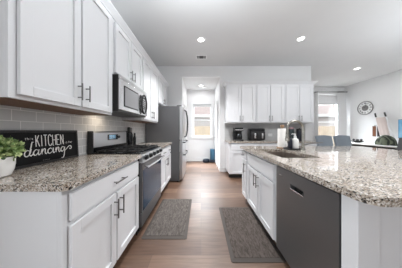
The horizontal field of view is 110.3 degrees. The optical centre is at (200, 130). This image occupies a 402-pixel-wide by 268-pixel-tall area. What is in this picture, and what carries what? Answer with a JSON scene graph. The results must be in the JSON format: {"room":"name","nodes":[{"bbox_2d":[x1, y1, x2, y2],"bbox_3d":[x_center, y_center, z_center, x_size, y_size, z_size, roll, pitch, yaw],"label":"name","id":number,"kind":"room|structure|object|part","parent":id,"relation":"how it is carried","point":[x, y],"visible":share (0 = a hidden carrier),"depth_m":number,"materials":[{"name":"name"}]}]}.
{"room":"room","nodes":[
{"label":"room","id":0,"kind":"room"},
{"bbox_2d":[183,81,186,161],"bbox_3d":[-0.604,-0.190,4.785,0.113,2.740,1.270,0,0,0],"label":"wall","id":1,"kind":"structure","parent":0,"point":[184,86],"depth_m":4.94,"materials":[{"name":"paint"}]},
{"bbox_2d":[187,90,214,157],"bbox_3d":[0.000,-0.190,5.480,1.320,2.740,0.120,0,0,0],"label":"wall","id":2,"kind":"structure","parent":0,"point":[197,148],"depth_m":5.42,"materials":[{"name":"paint"}]},
{"bbox_2d":[187,158,209,160],"bbox_3d":[0.000,1.115,5.412,1.060,0.130,0.014,0,0,0],"label":"baseboard","id":3,"kind":"structure","parent":2,"relation":"attached to","point":[188,159],"depth_m":5.40,"materials":[{"name":"white wood"}]},
{"bbox_2d":[191,102,213,138],"bbox_3d":[0.050,-0.383,5.440,0.900,1.425,0.140,0,0,0],"label":"window","id":4,"kind":"structure","parent":2,"relation":"in","point":[211,119],"depth_m":5.40,"materials":[{"name":"white plastic"}]},
{"bbox_2d":[193,104,210,106],"bbox_3d":[0.050,-0.971,5.380,0.700,0.102,0.044,0,0,0],"label":"roller blind","id":5,"kind":"object","parent":4,"relation":"attached to","point":[194,105],"visible":1,"depth_m":5.38,"materials":[{"name":"white fabric"}]},
{"bbox_2d":[183,78,218,89],"bbox_3d":[0.000,-1.610,4.845,1.320,0.100,1.390,0,0,0],"label":"ceiling","id":6,"kind":"structure","parent":0,"point":[190,83],"depth_m":4.63,"materials":[{"name":"paint"}]},
{"bbox_2d":[113,161,290,267],"bbox_3d":[2.750,1.230,1.250,8.500,0.100,9.700,0,0,0],"label":"floor","id":7,"kind":"structure","parent":0,"point":[209,189],"depth_m":1.58,"materials":[{"name":"brown wood"}]},
{"bbox_2d":[0,159,138,267],"bbox_3d":[-0.966,0.741,1.131,0.655,0.878,0.851,0,0,0],"label":"base cabinet","id":8,"kind":"object","parent":7,"relation":"on","point":[91,224],"visible":0.94,"depth_m":0.75,"materials":[{"name":"white wood"}]},
{"bbox_2d":[0,154,140,191],"bbox_3d":[-0.982,0.283,1.125,0.633,0.036,0.871,0,0,0],"label":"countertop","id":9,"kind":"structure","parent":8,"relation":"on","point":[66,174],"depth_m":0.89,"materials":[{"name":"beige stone"}]},
{"bbox_2d":[0,135,26,177],"bbox_3d":[-1.151,0.144,0.792,0.187,0.240,0.233,0,0,0],"label":"potted plant","id":10,"kind":"object","parent":9,"relation":"on","point":[10,148],"visible":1,"depth_m":0.80,"materials":[{"name":"green plant"}]},
{"bbox_3d":[-1.168,0.207,0.790,0.150,0.114,0.150,0,0,0],"label":"pot","id":11,"kind":"part","parent":10,"relation":"part of","materials":[{"name":"white ceramic"}]},
{"bbox_2d":[0,130,78,169],"bbox_3d":[-1.269,0.131,1.135,0.038,0.269,0.600,0,0,0],"label":"wall sign","id":12,"kind":"object","parent":9,"relation":"on","point":[42,146],"visible":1,"depth_m":1.13,"materials":[{"name":"black wood"}]},
{"bbox_3d":[-0.689,0.777,0.929,0.022,0.555,0.389,0,0,0],"label":"door","id":13,"kind":"part","parent":8,"relation":"part of","materials":[{"name":"white wood"}]},
{"bbox_3d":[-0.713,0.689,1.131,0.020,0.773,0.851,0,0,0],"label":"frame","id":14,"kind":"part","parent":8,"relation":"part of","materials":[{"name":"white wood"}]},
{"bbox_3d":[-0.690,0.403,1.131,0.020,0.145,0.788,0,0,0],"label":"drawer","id":15,"kind":"part","parent":8,"relation":"part of","materials":[{"name":"white wood"}]},
{"bbox_3d":[-0.658,0.608,1.094,0.039,0.150,0.010,0,0,0],"label":"handle","id":16,"kind":"part","parent":8,"relation":"part of","materials":[{"name":"silver metal"}]},
{"bbox_3d":[-0.658,0.608,1.168,0.039,0.150,0.010,0,0,0],"label":"handle","id":17,"kind":"part","parent":8,"relation":"part of","materials":[{"name":"silver metal"}]},
{"bbox_3d":[-0.689,0.777,1.333,0.022,0.555,0.389,0,0,0],"label":"door","id":18,"kind":"part","parent":8,"relation":"part of","materials":[{"name":"white wood"}]},
{"bbox_2d":[87,131,163,235],"bbox_3d":[-0.932,0.592,1.947,0.696,1.176,0.758,0,0,0],"label":"gas range","id":19,"kind":"object","parent":7,"relation":"on","point":[98,142],"visible":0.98,"depth_m":1.76,"materials":[{"name":"silver metal"}]},
{"bbox_2d":[93,146,159,154],"bbox_3d":[-0.949,0.265,1.947,0.542,0.019,0.758,0,0,0],"label":"cooktop","id":20,"kind":"object","parent":19,"relation":"in","point":[143,150],"depth_m":1.74,"materials":[{"name":"black metal"}]},
{"bbox_3d":[-0.667,0.320,1.947,0.044,0.090,0.758,0,0,0],"label":"control panel","id":21,"kind":"part","parent":19,"relation":"part of","materials":[{"name":"silver metal"}]},
{"bbox_2d":[140,153,163,226],"bbox_3d":[-0.637,0.730,1.947,0.104,0.710,0.756,0,0,0],"label":"oven","id":22,"kind":"object","parent":19,"relation":"in","point":[150,169],"depth_m":1.79,"materials":[{"name":"silver metal"}]},
{"bbox_2d":[161,145,170,191],"bbox_3d":[-0.966,0.741,2.760,0.655,0.878,0.849,0,0,0],"label":"base cabinet","id":23,"kind":"object","parent":7,"relation":"on","point":[166,160],"visible":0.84,"depth_m":2.69,"materials":[{"name":"white wood"}]},
{"bbox_2d":[136,142,171,148],"bbox_3d":[-0.982,0.283,2.759,0.633,0.036,0.852,0,0,0],"label":"countertop","id":24,"kind":"structure","parent":23,"relation":"on","point":[161,144],"depth_m":2.90,"materials":[{"name":"beige stone"}]},
{"bbox_2d":[127,127,130,144],"bbox_3d":[-1.235,0.102,2.400,0.072,0.325,0.072,0,0,0],"label":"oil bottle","id":25,"kind":"object","parent":24,"relation":"on","point":[128,128],"visible":0.78,"depth_m":2.38,"materials":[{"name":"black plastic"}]},
{"bbox_2d":[133,133,135,144],"bbox_3d":[-1.165,0.152,2.455,0.048,0.225,0.048,0,0,0],"label":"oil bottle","id":26,"kind":"object","parent":24,"relation":"on","point":[134,137],"visible":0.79,"depth_m":2.44,"materials":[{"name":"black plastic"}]},
{"bbox_3d":[-0.690,0.403,2.560,0.020,0.145,0.386,0,0,0],"label":"drawer","id":27,"kind":"part","parent":23,"relation":"part of","materials":[{"name":"wood"}]},
{"bbox_3d":[-0.689,0.777,2.559,0.022,0.555,0.388,0,0,0],"label":"door","id":28,"kind":"part","parent":23,"relation":"part of","materials":[{"name":"white wood"}]},
{"bbox_3d":[-0.690,0.403,2.960,0.020,0.145,0.386,0,0,0],"label":"drawer","id":29,"kind":"part","parent":23,"relation":"part of","materials":[{"name":"wood"}]},
{"bbox_3d":[-0.689,0.777,2.961,0.022,0.555,0.388,0,0,0],"label":"door","id":30,"kind":"part","parent":23,"relation":"part of","materials":[{"name":"wood"}]},
{"bbox_2d":[145,105,187,181],"bbox_3d":[-0.803,0.296,3.592,0.944,1.768,0.781,0,0,0],"label":"refrigerator","id":31,"kind":"object","parent":7,"relation":"on","point":[170,126],"visible":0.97,"depth_m":3.20,"materials":[{"name":"grey metal"}]},
{"bbox_3d":[-0.460,-0.172,3.396,0.069,0.775,0.386,0,0,0],"label":"door","id":32,"kind":"part","parent":31,"relation":"part of","materials":[{"name":"silver metal"}]},
{"bbox_3d":[-0.460,0.818,3.592,0.069,0.605,0.779,0,0,0],"label":"drawer","id":33,"kind":"part","parent":31,"relation":"part of","materials":[{"name":"silver metal"}]},
{"bbox_3d":[-0.460,0.365,3.592,0.069,0.280,0.779,0,0,0],"label":"drawer","id":34,"kind":"part","parent":31,"relation":"part of","materials":[{"name":"silver metal"}]},
{"bbox_3d":[-0.460,-0.172,3.789,0.069,0.775,0.386,0,0,0],"label":"door","id":35,"kind":"part","parent":31,"relation":"part of","materials":[{"name":"silver metal"}]},
{"bbox_3d":[-0.381,-0.180,3.538,0.100,0.706,0.030,0,0,0],"label":"handle","id":36,"kind":"part","parent":31,"relation":"part of","materials":[{"name":"silver metal"}]},
{"bbox_2d":[141,199,191,238],"bbox_3d":[-0.405,1.172,1.965,0.500,0.016,0.890,0,0,0],"label":"floor mat","id":37,"kind":"object","parent":7,"relation":"on","point":[170,220],"visible":1,"depth_m":1.79,"materials":[{"name":"grey fabric"}]},
{"bbox_2d":[203,149,214,162],"bbox_3d":[0.295,0.934,5.260,0.460,0.490,0.257,0,0,0],"label":"pet feeder","id":38,"kind":"object","parent":7,"relation":"on","point":[212,151],"visible":0.98,"depth_m":5.19,"materials":[{"name":"blue plastic"}]},
{"bbox_2d":[210,149,214,159],"bbox_3d":[0.430,0.884,5.280,0.170,0.390,0.180,0,0,0],"label":"dispenser","id":39,"kind":"object","parent":38,"relation":"on","point":[212,151],"depth_m":5.19,"materials":[{"name":"blue plastic"}]},
{"bbox_2d":[225,142,259,176],"bbox_3d":[1.075,0.741,3.705,0.748,0.878,0.620,0,0,0],"label":"base cabinet","id":40,"kind":"object","parent":7,"relation":"on","point":[233,157],"visible":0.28,"depth_m":3.45,"materials":[{"name":"white wood"}]},
{"bbox_3d":[0.899,0.777,3.446,0.338,0.555,0.022,0,0,0],"label":"door","id":41,"kind":"part","parent":40,"relation":"part of","materials":[{"name":"white wood"}]},
{"bbox_3d":[1.075,0.403,3.446,0.685,0.145,0.020,0,0,0],"label":"drawer","id":42,"kind":"part","parent":40,"relation":"part of","materials":[{"name":"wood"}]},
{"bbox_2d":[241,150,247,198],"bbox_3d":[0.988,0.741,2.263,0.665,0.878,0.263,0,0,0],"label":"base cabinet","id":43,"kind":"object","parent":7,"relation":"on","point":[244,153],"visible":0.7,"depth_m":2.24,"materials":[{"name":"white wood"}]},
{"bbox_3d":[0.707,0.388,2.263,0.020,0.115,0.224,0,0,0],"label":"drawer","id":44,"kind":"part","parent":43,"relation":"part of","materials":[{"name":"wood"}]},
{"bbox_2d":[219,207,285,262],"bbox_3d":[0.520,1.172,1.700,0.496,0.016,0.900,0,0,0],"label":"floor mat","id":45,"kind":"object","parent":7,"relation":"on","point":[248,241],"visible":1,"depth_m":1.51,"materials":[{"name":"grey fabric"}]},
{"bbox_2d":[247,152,275,241],"bbox_3d":[0.988,0.741,1.725,0.665,0.878,0.809,0,0,0],"label":"base cabinet","id":46,"kind":"object","parent":7,"relation":"on","point":[261,173],"visible":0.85,"depth_m":1.59,"materials":[{"name":"white wood"}]},
{"bbox_3d":[0.706,0.781,1.916,0.022,0.547,0.368,0,0,0],"label":"door","id":47,"kind":"part","parent":46,"relation":"part of","materials":[{"name":"white wood"}]},
{"bbox_3d":[0.706,0.781,1.534,0.022,0.547,0.368,0,0,0],"label":"door","id":48,"kind":"part","parent":46,"relation":"part of","materials":[{"name":"white wood"}]},
{"bbox_2d":[260,143,287,145],"bbox_3d":[1.825,0.741,3.705,0.748,0.878,0.620,0,0,0],"label":"base cabinet","id":49,"kind":"object","parent":7,"relation":"on","point":[261,144],"visible":0.02,"depth_m":3.44,"materials":[{"name":"white wood"}]},
{"bbox_3d":[1.825,0.403,3.446,0.685,0.145,0.020,0,0,0],"label":"drawer","id":50,"kind":"part","parent":49,"relation":"part of","materials":[{"name":"wood"}]},
{"bbox_2d":[276,165,340,267],"bbox_3d":[0.992,0.745,1.002,0.596,0.862,0.588,0,0,0],"label":"dishwasher","id":51,"kind":"object","parent":7,"relation":"on","point":[308,212],"visible":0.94,"depth_m":0.93,"materials":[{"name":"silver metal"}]},
{"bbox_2d":[315,135,333,145],"bbox_3d":[2.500,0.636,2.674,0.336,1.089,0.502,0,0,0],"label":"bar stool","id":52,"kind":"object","parent":7,"relation":"on","point":[327,140],"visible":0.3,"depth_m":2.85,"materials":[{"name":"fabric"}]},
{"bbox_2d":[333,135,351,145],"bbox_3d":[2.868,0.636,2.674,0.336,1.089,0.502,0,0,0],"label":"bar stool","id":53,"kind":"object","parent":7,"relation":"on","point":[339,140],"visible":0.27,"depth_m":2.85,"materials":[{"name":"fabric"}]},
{"bbox_2d":[341,194,401,267],"bbox_3d":[1.475,0.741,1.510,1.550,0.878,1.771,0,0,0],"label":"kitchen island","id":54,"kind":"object","parent":7,"relation":"on","point":[371,235],"visible":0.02,"depth_m":0.64,"materials":[{"name":"white wood"}]},
{"bbox_2d":[240,146,401,206],"bbox_3d":[1.684,0.283,1.490,2.032,0.036,1.880,0,0,0],"label":"island countertop","id":55,"kind":"structure","parent":54,"relation":"on","point":[368,175],"depth_m":0.98,"materials":[{"name":"beige stone"}]},
{"bbox_2d":[277,125,286,148],"bbox_3d":[1.235,0.086,2.130,0.150,0.356,0.150,0,0,0],"label":"paper towel roll","id":56,"kind":"object","parent":55,"relation":"on","point":[282,143],"visible":0.88,"depth_m":2.08,"materials":[{"name":"white paper"}]},
{"bbox_2d":[267,152,306,157],"bbox_3d":[0.995,0.401,1.675,0.398,0.198,0.628,0,0,0],"label":"sink","id":57,"kind":"object","parent":55,"relation":"in","point":[280,154],"visible":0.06,"depth_m":1.96,"materials":[{"name":"silver metal"}]},
{"bbox_2d":[283,147,300,149],"bbox_3d":[1.290,0.253,1.965,0.180,0.024,0.150,0,0,0],"label":"tray","id":58,"kind":"object","parent":55,"relation":"on","point":[287,148],"visible":0.74,"depth_m":1.89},
{"bbox_2d":[288,136,292,147],"bbox_3d":[1.245,0.162,1.955,0.056,0.180,0.056,0,0,0],"label":"soap bottle","id":59,"kind":"object","parent":58,"relation":"on","point":[290,142],"visible":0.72,"depth_m":1.94,"materials":[{"name":"black plastic"}]},
{"bbox_2d":[291,134,298,147],"bbox_3d":[1.315,0.146,1.955,0.084,0.212,0.084,0,0,42],"label":"soap bottle","id":60,"kind":"object","parent":58,"relation":"on","point":[295,140],"visible":0.89,"depth_m":1.92,"materials":[{"name":"white plastic"}]},
{"bbox_2d":[285,120,322,151],"bbox_3d":[1.280,0.063,1.750,0.452,0.404,0.062,0,0,0],"label":"kitchen faucet","id":61,"kind":"object","parent":55,"relation":"on","point":[303,144],"visible":0.98,"depth_m":1.74,"materials":[{"name":"silver metal"}]},
{"bbox_3d":[0.750,0.741,0.662,0.100,0.878,0.076,0,0,0],"label":"corner post","id":62,"kind":"part","parent":54,"relation":"part of","materials":[{"name":"white wood"}]},
{"bbox_3d":[1.525,0.741,0.670,1.450,0.878,0.060,0,0,0],"label":"panel","id":63,"kind":"part","parent":54,"relation":"part of","materials":[{"name":"white wood"}]},
{"bbox_2d":[351,142,396,149],"bbox_3d":[5.670,0.807,4.100,0.800,0.745,2.600,0,0,0],"label":"console table","id":64,"kind":"object","parent":7,"relation":"on","point":[363,144],"visible":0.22,"depth_m":4.33,"materials":[{"name":"white wood"}]},
{"bbox_2d":[374,112,393,136],"bbox_3d":[5.898,-0.089,4.505,0.155,1.028,0.687,0,0,24],"label":"blanket ladder","id":65,"kind":"object","parent":64,"relation":"on","point":[385,115],"visible":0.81,"depth_m":4.45,"materials":[{"name":"white wood"}]},
{"bbox_2d":[376,117,389,134],"bbox_3d":[5.905,-0.148,4.535,0.173,0.593,0.431,0,0,0],"label":"throw blanket","id":66,"kind":"object","parent":65,"relation":"hanging from","point":[381,121],"visible":0.94,"depth_m":4.53,"materials":[{"name":"beige fabric"}]},
{"bbox_3d":[5.893,-0.018,4.348,0.033,0.885,0.397,0,0,24],"label":"rail","id":67,"kind":"part","parent":65,"relation":"part of","materials":[{"name":"wood"}]},
{"bbox_2d":[375,135,397,145],"bbox_3d":[5.581,0.281,4.224,0.240,0.306,0.463,0,0,0],"label":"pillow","id":68,"kind":"object","parent":64,"relation":"on","point":[387,140],"visible":0.99,"depth_m":4.14,"materials":[{"name":"green fabric"}]},
{"bbox_2d":[398,119,401,137],"bbox_3d":[5.860,0.052,3.805,0.220,0.765,0.690,0,0,0],"label":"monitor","id":69,"kind":"object","parent":64,"relation":"on","point":[399,120],"visible":0.85,"depth_m":4.10,"materials":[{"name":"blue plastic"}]},
{"bbox_2d":[397,138,401,149],"bbox_3d":[2.849,0.636,1.980,0.502,1.089,0.336,0,0,0],"label":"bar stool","id":70,"kind":"object","parent":7,"relation":"on","point":[399,146],"visible":0.07,"depth_m":2.11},
{"bbox_3d":[2.584,0.741,3.705,0.768,0.878,0.620,0,0,0],"label":"base cabinet","id":71,"kind":"object","parent":7,"relation":"on","visible":0},
{"bbox_2d":[225,140,315,142],"bbox_3d":[1.835,0.283,3.721,2.310,0.036,0.593,0,0,0],"label":"countertop","id":72,"kind":"structure","parent":71,"relation":"on","point":[228,141],"depth_m":3.44,"materials":[{"name":"beige stone"}]},
{"bbox_2d":[233,128,243,140],"bbox_3d":[1.005,0.092,3.776,0.230,0.345,0.289,0,0,0],"label":"coffee maker","id":73,"kind":"object","parent":72,"relation":"on","point":[237,132],"visible":1,"depth_m":3.70,"materials":[{"name":"black plastic"}]},
{"bbox_2d":[248,128,264,139],"bbox_3d":[1.510,0.100,3.815,0.380,0.320,0.350,0,0,0],"label":"air fryer","id":74,"kind":"object","parent":72,"relation":"on","point":[253,133],"visible":1,"depth_m":3.70,"materials":[{"name":"black plastic"}]},
{"bbox_2d":[251,131,257,139],"bbox_3d":[1.415,0.127,3.675,0.180,0.215,0.069,0,0,0],"label":"basket","id":75,"kind":"object","parent":74,"relation":"on","point":[254,134],"depth_m":3.69,"materials":[{"name":"black metal"}]},
{"bbox_2d":[258,131,264,139],"bbox_3d":[1.605,0.127,3.675,0.180,0.215,0.069,0,0,0],"label":"basket","id":76,"kind":"object","parent":74,"relation":"on","point":[261,134],"depth_m":3.69,"materials":[{"name":"black metal"}]},
{"bbox_2d":[289,127,293,138],"bbox_3d":[2.470,0.085,3.850,0.152,0.360,0.152,0,0,0],"label":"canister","id":77,"kind":"object","parent":72,"relation":"on","point":[291,129],"visible":0.58,"depth_m":3.78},
{"bbox_2d":[296,128,300,140],"bbox_3d":[2.670,0.097,3.800,0.152,0.335,0.152,0,0,0],"label":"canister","id":78,"kind":"object","parent":72,"relation":"on","point":[298,131],"visible":0.72,"depth_m":3.75,"materials":[{"name":"black plastic"}]},
{"bbox_2d":[215,81,218,164],"bbox_3d":[0.604,-0.190,4.785,0.113,2.740,1.270,0,0,0],"label":"wall","id":79,"kind":"structure","parent":0,"point":[217,86],"depth_m":4.38,"materials":[{"name":"paint"}]},
{"bbox_2d":[215,101,217,166],"bbox_3d":[0.508,0.110,4.930,0.075,2.140,0.800,0,0,0],"label":"door","id":80,"kind":"structure","parent":79,"relation":"in","point":[216,104],"depth_m":4.77,"materials":[{"name":"white wood"}]},
{"bbox_2d":[156,66,310,171],"bbox_3d":[0.935,-0.340,4.090,4.470,3.040,0.120,0,0,0],"label":"wall","id":81,"kind":"structure","parent":0,"point":[174,75],"depth_m":4.03,"materials":[{"name":"paint"}]},
{"bbox_2d":[225,84,254,123],"bbox_3d":[1.066,-0.720,3.846,0.771,1.030,0.361,0,0,0],"label":"upper cabinet","id":82,"kind":"object","parent":81,"relation":"attached to","point":[239,98],"visible":1,"depth_m":3.72,"materials":[{"name":"white wood"}]},
{"bbox_3d":[0.884,-0.720,3.716,0.349,0.990,0.022,0,0,0],"label":"door","id":83,"kind":"part","parent":82,"relation":"part of","materials":[{"name":"white wood"}]},
{"bbox_3d":[1.248,-0.720,3.716,0.349,0.990,0.022,0,0,0],"label":"door","id":84,"kind":"part","parent":82,"relation":"part of","materials":[{"name":"white wood"}]},
{"bbox_2d":[225,124,304,139],"bbox_3d":[1.840,0.030,4.024,2.320,0.468,0.009,0,0,0],"label":"backsplash","id":85,"kind":"structure","parent":81,"relation":"attached to","point":[272,129],"depth_m":4.02,"materials":[{"name":"tile"}]},
{"bbox_2d":[252,84,283,123],"bbox_3d":[1.839,-0.720,3.846,0.771,1.030,0.361,0,0,0],"label":"upper cabinet","id":86,"kind":"object","parent":81,"relation":"attached to","point":[269,98],"visible":0.98,"depth_m":3.72,"materials":[{"name":"white wood"}]},
{"bbox_3d":[1.657,-0.720,3.716,0.349,0.990,0.022,0,0,0],"label":"door","id":87,"kind":"part","parent":86,"relation":"part of","materials":[{"name":"white wood"}]},
{"bbox_3d":[2.021,-0.720,3.716,0.349,0.990,0.022,0,0,0],"label":"door","id":88,"kind":"part","parent":86,"relation":"part of","materials":[{"name":"white wood"}]},
{"bbox_2d":[222,81,317,87],"bbox_3d":[1.840,-1.268,3.848,2.444,0.066,0.360,0,0,0],"label":"trim","id":89,"kind":"structure","parent":81,"relation":"attached to","point":[225,82],"depth_m":3.69,"materials":[{"name":"white wood"}]},
{"bbox_2d":[279,84,313,123],"bbox_3d":[2.612,-0.720,3.846,0.772,1.030,0.361,0,0,0],"label":"upper cabinet","id":90,"kind":"object","parent":81,"relation":"attached to","point":[298,98],"visible":0.88,"depth_m":3.72,"materials":[{"name":"white wood"}]},
{"bbox_3d":[2.431,-0.720,3.716,0.350,0.990,0.022,0,0,0],"label":"door","id":91,"kind":"part","parent":90,"relation":"part of","materials":[{"name":"white wood"}]},
{"bbox_3d":[2.794,-0.720,3.716,0.350,0.990,0.022,0,0,0],"label":"door","id":92,"kind":"part","parent":90,"relation":"part of","materials":[{"name":"white wood"}]},
{"bbox_2d":[110,0,401,86],"bbox_3d":[2.400,-1.910,1.250,7.800,0.100,9.700,0,0,0],"label":"ceiling","id":93,"kind":"structure","parent":0,"point":[342,36],"depth_m":2.68,"materials":[{"name":"paint"}]},
{"bbox_2d":[197,37,204,42],"bbox_3d":[0.000,-1.855,2.860,0.176,0.007,0.176,0,0,0],"label":"recessed light","id":94,"kind":"object","parent":93,"relation":"in","point":[199,39],"visible":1,"depth_m":2.85,"materials":[{"name":"white"}]},
{"bbox_2d":[196,55,206,58],"bbox_3d":[0.010,-1.855,3.530,0.280,0.010,0.180,0,0,0],"label":"ceiling vent","id":95,"kind":"object","parent":93,"relation":"in","point":[197,56],"visible":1,"depth_m":3.52,"materials":[{"name":"black metal"}]},
{"bbox_2d":[296,36,305,41],"bbox_3d":[2.020,-1.855,2.830,0.176,0.007,0.176,0,0,0],"label":"recessed light","id":96,"kind":"object","parent":93,"relation":"in","point":[301,38],"visible":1,"depth_m":2.81,"materials":[{"name":"white"}]},
{"bbox_2d":[311,87,344,140],"bbox_3d":[4.635,-0.340,6.010,2.930,3.040,0.120,0,0,0],"label":"wall","id":97,"kind":"structure","parent":0,"point":[317,89],"depth_m":5.95,"materials":[{"name":"paint"}]},
{"bbox_2d":[318,93,336,135],"bbox_3d":[5.380,-0.398,5.970,1.100,2.435,0.140,0,0,0],"label":"window","id":98,"kind":"structure","parent":97,"relation":"in","point":[335,121],"depth_m":5.99,"materials":[{"name":"white plastic"}]},
{"bbox_2d":[318,95,336,103],"bbox_3d":[5.380,-1.317,5.910,0.900,0.415,0.050,0,0,0],"label":"roller blind","id":99,"kind":"object","parent":98,"relation":"attached to","point":[322,99],"visible":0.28,"depth_m":5.92,"materials":[{"name":"white fabric"}]},
{"bbox_3d":[5.210,-1.605,5.861,1.712,0.060,0.174,0,0,0],"label":"curtain rod","id":100,"kind":"object","parent":97,"relation":"attached to","visible":0},
{"bbox_2d":[314,91,317,140],"bbox_3d":[4.771,-0.240,5.797,0.143,2.800,0.095,0,0,0],"label":"curtain","id":101,"kind":"object","parent":100,"relation":"hanging from","point":[315,94],"visible":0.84,"depth_m":5.79,"materials":[{"name":"grey fabric"}]},
{"bbox_2d":[337,92,345,134],"bbox_3d":[5.831,-0.240,5.798,0.343,2.800,0.095,0,0,0],"label":"curtain","id":102,"kind":"object","parent":100,"relation":"hanging from","point":[341,96],"visible":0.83,"depth_m":5.80,"materials":[{"name":"white fabric"}]},
{"bbox_2d":[345,70,401,143],"bbox_3d":[6.160,-0.340,1.250,0.120,3.040,9.700,0,0,0],"label":"wall","id":103,"kind":"structure","parent":0,"point":[384,92],"depth_m":4.95,"materials":[{"name":"paint"}]},
{"bbox_2d":[357,101,372,114],"bbox_3d":[6.079,-0.840,5.190,0.031,0.505,0.505,0,0,0],"label":"wall clock","id":104,"kind":"object","parent":103,"relation":"attached to","point":[366,107],"visible":1,"depth_m":5.18,"materials":[{"name":"silver metal"}]},
{"bbox_2d":[372,125,376,136],"bbox_3d":[6.049,0.003,4.860,0.098,0.394,0.090,0,0,0],"label":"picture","id":105,"kind":"object","parent":103,"relation":"hanging from","point":[374,126],"visible":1,"depth_m":4.86,"materials":[{"name":"brown fabric"}]},
{"bbox_3d":[-1.360,-0.340,0.275,0.120,3.040,7.750,0,0,0],"label":"wall","id":106,"kind":"structure","parent":0,"visible":0},
{"bbox_2d":[0,0,111,114],"bbox_3d":[-1.102,-0.701,1.116,0.387,1.069,0.821,0,0,0],"label":"upper cabinet","id":107,"kind":"object","parent":106,"relation":"attached to","point":[56,55],"visible":1,"depth_m":0.94,"materials":[{"name":"white wood"}]},
{"bbox_3d":[-0.959,-0.704,0.922,0.022,1.023,0.374,0,0,0],"label":"door","id":108,"kind":"part","parent":107,"relation":"part of","materials":[{"name":"white wood"}]},
{"bbox_3d":[-0.928,-0.300,1.153,0.039,0.130,0.010,0,0,0],"label":"handle","id":109,"kind":"part","parent":107,"relation":"part of","materials":[{"name":"silver metal"}]},
{"bbox_3d":[-0.959,-0.704,1.310,0.022,1.023,0.374,0,0,0],"label":"door","id":110,"kind":"part","parent":107,"relation":"part of","materials":[{"name":"white wood"}]},
{"bbox_2d":[0,105,143,155],"bbox_3d":[-1.294,0.012,1.745,0.009,0.504,2.890,0,0,0],"label":"backsplash","id":111,"kind":"structure","parent":106,"relation":"attached to","point":[11,118],"depth_m":1.33,"materials":[{"name":"tile"}]},
{"bbox_2d":[112,18,141,88],"bbox_3d":[-1.102,-0.932,1.910,0.387,0.605,0.764,0,0,0],"label":"upper cabinet","id":112,"kind":"object","parent":106,"relation":"attached to","point":[126,58],"visible":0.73,"depth_m":1.78,"materials":[{"name":"white wood"}]},
{"bbox_3d":[-0.983,-0.932,1.910,0.020,0.605,0.764,0,0,0],"label":"frame","id":113,"kind":"part","parent":112,"relation":"part of","materials":[{"name":"white wood"}]},
{"bbox_3d":[-0.959,-0.932,1.730,0.022,0.565,0.346,0,0,0],"label":"door","id":114,"kind":"part","parent":112,"relation":"part of","materials":[{"name":"white wood"}]},
{"bbox_2d":[110,74,146,117],"bbox_3d":[-1.062,-0.417,1.911,0.457,0.405,0.757,0,0,0],"label":"microwave","id":115,"kind":"object","parent":112,"relation":"attached to","point":[128,100],"visible":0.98,"depth_m":1.72,"materials":[{"name":"silver metal"}]},
{"bbox_3d":[-0.894,-0.405,1.806,0.022,0.340,0.543,0,0,0],"label":"door","id":116,"kind":"part","parent":115,"relation":"part of","materials":[{"name":"silver metal"}]},
{"bbox_3d":[-0.859,-0.395,2.112,0.031,0.298,0.153,0,0,9],"label":"handle","id":117,"kind":"part","parent":115,"relation":"part of","materials":[{"name":"black plastic"}]},
{"bbox_3d":[-0.894,-0.405,2.183,0.022,0.340,0.207,0,0,0],"label":"control panel","id":118,"kind":"part","parent":115,"relation":"part of","materials":[{"name":"silver metal"}]},
{"bbox_3d":[-0.959,-0.932,2.090,0.022,0.565,0.346,0,0,0],"label":"door","id":119,"kind":"part","parent":112,"relation":"part of","materials":[{"name":"white wood"}]},
{"bbox_2d":[99,0,168,86],"bbox_3d":[-1.105,-1.268,2.345,0.387,0.066,3.404,0,0,0],"label":"trim","id":120,"kind":"structure","parent":106,"relation":"attached to","point":[107,4],"depth_m":1.81,"materials":[{"name":"white wood"}]},
{"bbox_2d":[122,57,157,122],"bbox_3d":[-1.102,-0.701,2.708,0.387,1.069,0.829,0,0,0],"label":"upper cabinet","id":121,"kind":"object","parent":106,"relation":"attached to","point":[149,76],"visible":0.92,"depth_m":2.63,"materials":[{"name":"white wood"}]},
{"bbox_3d":[-0.959,-0.704,2.512,0.022,1.023,0.378,0,0,0],"label":"door","id":122,"kind":"part","parent":121,"relation":"part of","materials":[{"name":"white wood"}]},
{"bbox_3d":[-0.983,-0.703,2.708,0.020,1.065,0.829,0,0,0],"label":"frame","id":123,"kind":"part","parent":121,"relation":"part of","materials":[{"name":"white wood"}]},
{"bbox_3d":[-0.959,-0.704,2.904,0.022,1.023,0.378,0,0,0],"label":"door","id":124,"kind":"part","parent":121,"relation":"part of","materials":[{"name":"white wood"}]},
{"bbox_2d":[158,77,166,105],"bbox_3d":[-1.102,-0.927,3.554,0.387,0.615,0.859,0,0,0],"label":"upper cabinet","id":125,"kind":"object","parent":106,"relation":"attached to","point":[162,89],"visible":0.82,"depth_m":3.44,"materials":[{"name":"white wood"}]},
{"bbox_3d":[-0.959,-0.927,3.350,0.022,0.575,0.393,0,0,0],"label":"door","id":126,"kind":"part","parent":125,"relation":"part of","materials":[{"name":"wood"}]},
{"bbox_3d":[-0.959,-0.927,3.757,0.022,0.575,0.393,0,0,0],"label":"door","id":127,"kind":"part","parent":125,"relation":"part of","materials":[{"name":"wood"}]},
{"label":"outside","id":128,"kind":"structure","parent":0,"visible":0},
{"bbox_3d":[5.500,1.380,14.100,29.000,0.100,15.800,0,0,0],"label":"ground","id":129,"kind":"structure","parent":128,"visible":0},
{"bbox_2d":[194,107,209,125],"bbox_3d":[0.500,-0.920,14.990,10.600,4.500,5.820,0,0,0],"label":"house","id":130,"kind":"structure","parent":129,"relation":"on","point":[199,112],"depth_m":12.50,"materials":[{"name":"brick"}]},
{"bbox_2d":[194,126,334,145],"bbox_3d":[4.027,0.515,9.080,18.055,1.629,0.160,0,0,0],"label":"fence","id":131,"kind":"object","parent":129,"relation":"on","point":[198,130],"visible":0.03,"depth_m":9.00,"materials":[{"name":"brown wood"}]},
{"bbox_2d":[318,104,334,125],"bbox_3d":[13.250,-0.920,14.490,10.100,4.500,5.820,0,0,0],"label":"house","id":132,"kind":"structure","parent":129,"relation":"on","point":[326,112],"depth_m":12.00,"materials":[{"name":"brick"}]}
]}

